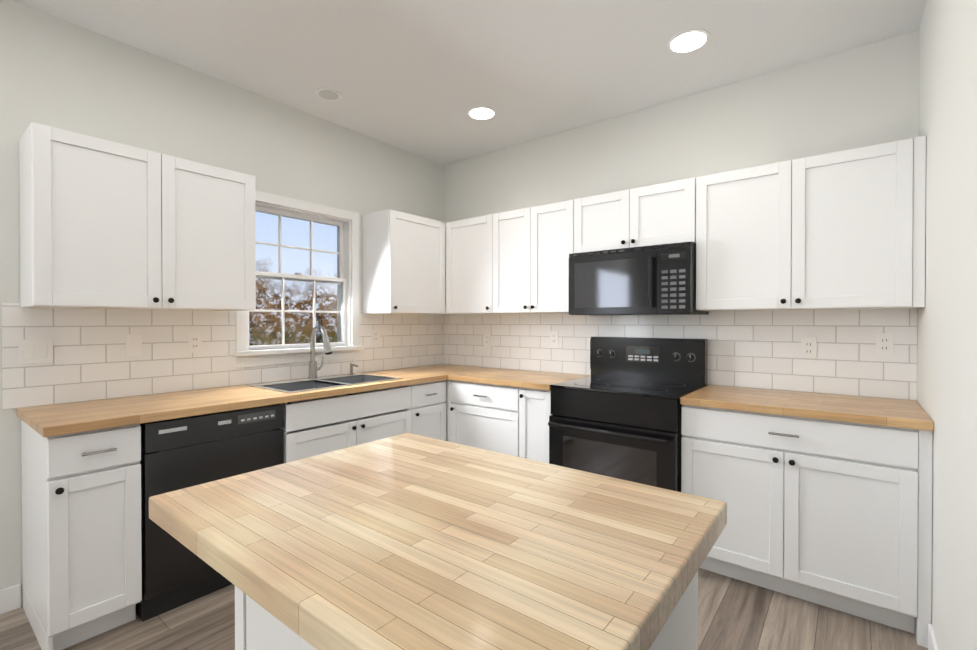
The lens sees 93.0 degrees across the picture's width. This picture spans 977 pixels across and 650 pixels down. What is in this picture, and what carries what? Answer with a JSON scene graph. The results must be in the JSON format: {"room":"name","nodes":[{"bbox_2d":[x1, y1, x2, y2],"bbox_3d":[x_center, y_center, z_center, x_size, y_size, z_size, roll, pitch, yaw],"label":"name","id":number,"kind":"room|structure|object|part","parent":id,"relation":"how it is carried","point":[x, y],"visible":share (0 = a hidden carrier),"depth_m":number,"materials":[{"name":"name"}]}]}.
{"room":"kitchen","nodes":[
{"label":"kitchen","id":0,"kind":"room"},
{"bbox_2d":[0,0,443,605],"bbox_3d":[-2.514,-0.085,1.776,0.160,2.760,6.600,0,1,38],"label":"wall","id":1,"kind":"structure","parent":0,"point":[60,74],"depth_m":2.52,"materials":[{"name":"paint"}]},
{"bbox_2d":[19,122,178,309],"bbox_3d":[-1.853,-0.462,2.215,0.329,0.762,0.512,0,1,38],"label":"upper cabinet","id":2,"kind":"object","parent":1,"relation":"attached to","point":[105,224],"depth_m":2.08,"materials":[{"name":"white wood"}]},
{"bbox_2d":[179,158,255,310],"bbox_3d":[-1.607,-0.464,2.528,0.329,0.762,0.513,0,1,38],"label":"upper cabinet","id":3,"kind":"object","parent":1,"relation":"attached to","point":[217,251],"depth_m":2.47,"materials":[{"name":"white wood"}]},
{"bbox_2d":[1,303,444,409],"bbox_3d":[-1.296,0.132,3.192,0.007,0.478,2.850,0,1,38],"label":"tile backsplash","id":4,"kind":"structure","parent":1,"relation":"attached to","point":[91,362],"depth_m":2.51,"materials":[{"name":"white tile"}]},
{"bbox_2d":[18,339,52,363],"bbox_3d":[-2.102,0.122,2.153,0.010,0.114,0.116,0,1,38],"label":"double light switch","id":5,"kind":"object","parent":4,"relation":"attached to","point":[32,351],"visible":1,"depth_m":2.15,"materials":[{"name":"white plastic"}]},
{"bbox_2d":[126,334,141,355],"bbox_3d":[-1.871,0.105,2.447,0.010,0.114,0.070,0,1,38],"label":"light switch","id":6,"kind":"object","parent":4,"relation":"attached to","point":[133,344],"visible":1,"depth_m":2.44,"materials":[{"name":"white plastic"}]},
{"bbox_2d":[188,333,201,352],"bbox_3d":[-1.694,0.103,2.674,0.008,0.114,0.070,0,1,38],"label":"electrical outlet","id":7,"kind":"object","parent":4,"relation":"attached to","point":[194,342],"visible":1,"depth_m":2.67,"materials":[{"name":"white plastic"}]},
{"bbox_2d":[372,329,378,343],"bbox_3d":[-0.898,0.091,3.687,0.008,0.114,0.070,0,1,38],"label":"electrical outlet","id":8,"kind":"object","parent":4,"relation":"attached to","point":[375,336],"visible":1,"depth_m":3.68,"materials":[{"name":"white plastic"}]},
{"bbox_2d":[232,190,363,367],"bbox_3d":[-1.329,-0.298,3.247,0.205,1.115,0.945,0,1,38],"label":"window","id":9,"kind":"structure","parent":1,"relation":"in","point":[346,345],"depth_m":3.31,"materials":[{"name":"white wood"}]},
{"bbox_3d":[-1.344,-0.315,3.258,0.044,0.868,0.707,0,1,38],"label":"glass","id":10,"kind":"part","parent":9,"relation":"part of","materials":[{"name":"clear glass"}]},
{"bbox_2d":[362,209,446,313],"bbox_3d":[-0.638,-0.472,3.713,0.390,0.762,0.608,0,1,38],"label":"upper cabinet","id":11,"kind":"object","parent":1,"relation":"attached to","point":[405,254],"depth_m":3.55,"materials":[{"name":"white wood"}]},
{"bbox_2d":[0,568,927,649],"bbox_3d":[-0.859,1.344,0.485,4.650,0.080,7.000,0,1,38],"label":"floor","id":12,"kind":"structure","parent":0,"point":[735,614],"depth_m":1.98,"materials":[{"name":"brown wood"}]},
{"bbox_2d":[21,420,141,649],"bbox_3d":[-1.811,0.855,2.052,0.609,0.876,0.292,0,1,38],"label":"base cabinet","id":13,"kind":"object","parent":12,"relation":"on","point":[82,554],"depth_m":1.87,"materials":[{"name":"white wood"}]},
{"bbox_2d":[17,364,488,436],"bbox_3d":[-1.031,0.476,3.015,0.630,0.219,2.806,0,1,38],"label":"countertop","id":14,"kind":"structure","parent":13,"relation":"on","point":[60,419],"depth_m":2.34,"materials":[{"name":"brown wood"}]},
{"bbox_2d":[246,373,402,403],"bbox_3d":[-1.039,0.476,3.018,0.504,0.219,0.824,0,1,38],"label":"sink","id":15,"kind":"object","parent":14,"relation":"in","point":[328,382],"depth_m":3.01,"materials":[{"name":"silver metal"}]},
{"bbox_2d":[308,325,357,378],"bbox_3d":[-1.030,0.183,3.205,0.246,0.365,0.364,0,1,38],"label":"faucet","id":16,"kind":"object","parent":14,"relation":"on","point":[313,368],"visible":1,"depth_m":3.12,"materials":[{"name":"silver metal"}]},
{"bbox_2d":[136,404,283,621],"bbox_3d":[-1.498,0.856,2.402,0.554,0.868,0.621,0,1,38],"label":"dishwasher","id":17,"kind":"object","parent":12,"relation":"on","point":[182,453],"visible":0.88,"depth_m":2.12,"materials":[{"name":"black metal"}]},
{"bbox_2d":[349,380,444,446],"bbox_3d":[-0.658,0.845,3.494,0.641,0.876,0.431,0,1,38],"label":"base cabinet","id":18,"kind":"object","parent":12,"relation":"on","point":[418,409],"depth_m":3.11,"materials":[{"name":"white wood"}]},
{"bbox_2d":[149,433,726,649],"bbox_3d":[-0.121,0.843,1.029,1.030,0.914,0.772,0,1,38],"label":"kitchen island","id":19,"kind":"object","parent":12,"relation":"on","point":[407,541],"visible":1,"depth_m":0.82,"materials":[{"name":"beige wood"}]},
{"bbox_2d":[445,380,524,457],"bbox_3d":[0.126,0.845,3.473,0.723,0.876,0.673,0,1,38],"label":"base cabinet","id":20,"kind":"object","parent":12,"relation":"on","point":[490,417],"depth_m":3.24,"materials":[{"name":"white wood"}]},
{"bbox_2d":[525,388,551,462],"bbox_3d":[0.462,0.847,3.249,0.314,0.876,0.608,0,1,38],"label":"base cabinet","id":21,"kind":"object","parent":12,"relation":"on","point":[537,402],"depth_m":2.99,"materials":[{"name":"white wood"}]},
{"bbox_2d":[445,368,590,390],"bbox_3d":[0.228,0.388,3.399,0.873,0.037,0.646,0,1,38],"label":"countertop","id":22,"kind":"structure","parent":21,"relation":"on","point":[539,380],"depth_m":3.33,"materials":[{"name":"brown wood"}]},
{"bbox_2d":[548,336,707,491],"bbox_3d":[0.852,0.687,2.857,0.762,1.200,0.708,0,1,38],"label":"range","id":23,"kind":"object","parent":12,"relation":"on","point":[616,413],"visible":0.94,"depth_m":2.71,"materials":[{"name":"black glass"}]},
{"bbox_2d":[681,405,932,647],"bbox_3d":[1.574,0.853,2.376,0.958,0.876,0.608,0,1,38],"label":"base cabinet","id":24,"kind":"object","parent":12,"relation":"on","point":[835,515],"depth_m":2.07,"materials":[{"name":"white wood"}]},
{"bbox_2d":[680,385,933,430],"bbox_3d":[1.565,0.395,2.360,0.956,0.037,0.628,0,1,38],"label":"countertop","id":25,"kind":"structure","parent":24,"relation":"on","point":[900,413],"depth_m":2.20,"materials":[{"name":"brown wood"}]},
{"bbox_2d":[12,0,925,165],"bbox_3d":[-0.859,-1.506,0.466,4.650,0.100,7.000,0,1,38],"label":"ceiling","id":26,"kind":"structure","parent":0,"point":[420,78],"depth_m":2.47,"materials":[{"name":"paint"}]},
{"bbox_2d":[315,88,341,100],"bbox_3d":[-1.020,-1.470,2.957,0.160,0.007,0.160,0,1,38],"label":"recessed light","id":27,"kind":"object","parent":26,"relation":"in","point":[328,94],"visible":1,"depth_m":2.95,"materials":[{"name":"white plastic"}]},
{"bbox_2d":[467,106,495,119],"bbox_3d":[-0.047,-1.472,3.223,0.206,0.007,0.206,0,1,38],"label":"recessed light","id":28,"kind":"object","parent":26,"relation":"in","point":[481,113],"visible":1,"depth_m":3.21,"materials":[{"name":"white plastic"}]},
{"bbox_2d":[667,29,709,53],"bbox_3d":[1.035,-1.466,2.399,0.206,0.007,0.206,0,1,38],"label":"recessed light","id":29,"kind":"object","parent":26,"relation":"in","point":[688,41],"visible":1,"depth_m":2.39,"materials":[{"name":"white plastic"}]},
{"bbox_2d":[444,30,918,400],"bbox_3d":[1.225,-0.095,3.137,4.360,2.760,0.160,0,1,38],"label":"wall","id":30,"kind":"structure","parent":0,"point":[862,96],"depth_m":2.88,"materials":[{"name":"paint"}]},
{"bbox_2d":[447,213,498,313],"bbox_3d":[-0.066,-0.473,3.795,0.572,0.762,0.388,0,1,38],"label":"upper cabinet","id":31,"kind":"object","parent":30,"relation":"attached to","point":[472,243],"depth_m":3.67,"materials":[{"name":"white wood"}]},
{"bbox_2d":[499,206,538,313],"bbox_3d":[0.268,-0.471,3.571,0.459,0.762,0.328,0,1,38],"label":"upper cabinet","id":32,"kind":"object","parent":30,"relation":"attached to","point":[518,229],"depth_m":3.40,"materials":[{"name":"white wood"}]},
{"bbox_2d":[539,199,574,313],"bbox_3d":[0.515,-0.470,3.377,0.401,0.762,0.328,0,1,38],"label":"upper cabinet","id":33,"kind":"object","parent":30,"relation":"attached to","point":[556,220],"depth_m":3.22,"materials":[{"name":"white wood"}]},
{"bbox_2d":[575,188,638,252],"bbox_3d":[0.849,-0.663,3.113,0.443,0.372,0.328,0,1,38],"label":"upper cabinet","id":34,"kind":"object","parent":30,"relation":"attached to","point":[608,221],"depth_m":2.98,"materials":[{"name":"white wood"}]},
{"bbox_2d":[639,177,698,246],"bbox_3d":[1.107,-0.661,2.910,0.442,0.372,0.328,0,1,38],"label":"upper cabinet","id":35,"kind":"object","parent":30,"relation":"attached to","point":[669,211],"depth_m":2.74,"materials":[{"name":"white wood"}]},
{"bbox_2d":[569,242,707,315],"bbox_3d":[0.940,-0.269,2.965,0.765,0.406,0.452,0,1,38],"label":"microwave","id":36,"kind":"object","parent":35,"relation":"attached to","point":[653,280],"visible":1,"depth_m":2.78,"materials":[{"name":"black glass"}]},
{"bbox_2d":[445,309,916,399],"bbox_3d":[0.862,0.131,3.316,3.248,0.478,0.007,0,1,38],"label":"tile backsplash","id":37,"kind":"structure","parent":30,"relation":"attached to","point":[749,349],"depth_m":2.77,"materials":[{"name":"white tile"}]},
{"bbox_2d":[484,333,490,346],"bbox_3d":[-0.011,0.129,3.993,0.070,0.114,0.008,0,1,38],"label":"electrical outlet","id":38,"kind":"object","parent":37,"relation":"attached to","point":[487,339],"visible":1,"depth_m":3.99,"materials":[{"name":"white plastic"}]},
{"bbox_2d":[550,331,557,345],"bbox_3d":[0.508,0.107,3.585,0.070,0.114,0.008,0,1,38],"label":"electrical outlet","id":39,"kind":"object","parent":37,"relation":"attached to","point":[553,338],"visible":1,"depth_m":3.58,"materials":[{"name":"white plastic"}]},
{"bbox_2d":[801,338,816,358],"bbox_3d":[1.785,0.129,2.582,0.070,0.114,0.008,0,1,38],"label":"electrical outlet","id":40,"kind":"object","parent":37,"relation":"attached to","point":[808,347],"visible":1,"depth_m":2.58,"materials":[{"name":"white plastic"}]},
{"bbox_2d":[876,333,893,355],"bbox_3d":[2.038,0.100,2.384,0.070,0.114,0.008,0,1,38],"label":"electrical outlet","id":41,"kind":"object","parent":37,"relation":"attached to","point":[884,344],"visible":1,"depth_m":2.38,"materials":[{"name":"white plastic"}]},
{"bbox_2d":[696,157,806,310],"bbox_3d":[1.487,-0.464,2.613,0.516,0.762,0.328,0,1,38],"label":"upper cabinet","id":42,"kind":"object","parent":30,"relation":"attached to","point":[751,252],"depth_m":2.47,"materials":[{"name":"white wood"}]},
{"bbox_2d":[807,135,925,309],"bbox_3d":[1.818,-0.462,2.353,0.557,0.762,0.328,0,1,38],"label":"upper cabinet","id":43,"kind":"object","parent":30,"relation":"attached to","point":[866,206],"depth_m":2.18,"materials":[{"name":"white wood"}]},
{"bbox_2d":[917,0,976,649],"bbox_3d":[0.478,-0.069,-0.575,0.950,2.760,6.600,0,1,38],"label":"wall","id":44,"kind":"structure","parent":0,"point":[947,357],"depth_m":1.52,"materials":[{"name":"paint"}]},
{"bbox_2d":[928,624,938,649],"bbox_3d":[1.294,1.244,1.254,0.014,0.108,1.490,0,1,38],"label":"baseboard","id":45,"kind":"structure","parent":44,"relation":"attached to","point":[932,642],"depth_m":1.78,"materials":[{"name":"white wood"}]},
{"label":"outside","id":46,"kind":"structure","parent":0,"visible":0},
{"bbox_2d":[249,211,336,345],"bbox_3d":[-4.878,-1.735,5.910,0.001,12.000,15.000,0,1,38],"label":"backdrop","id":47,"kind":"structure","parent":46,"point":[266,300],"depth_m":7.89,"materials":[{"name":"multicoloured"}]}
]}

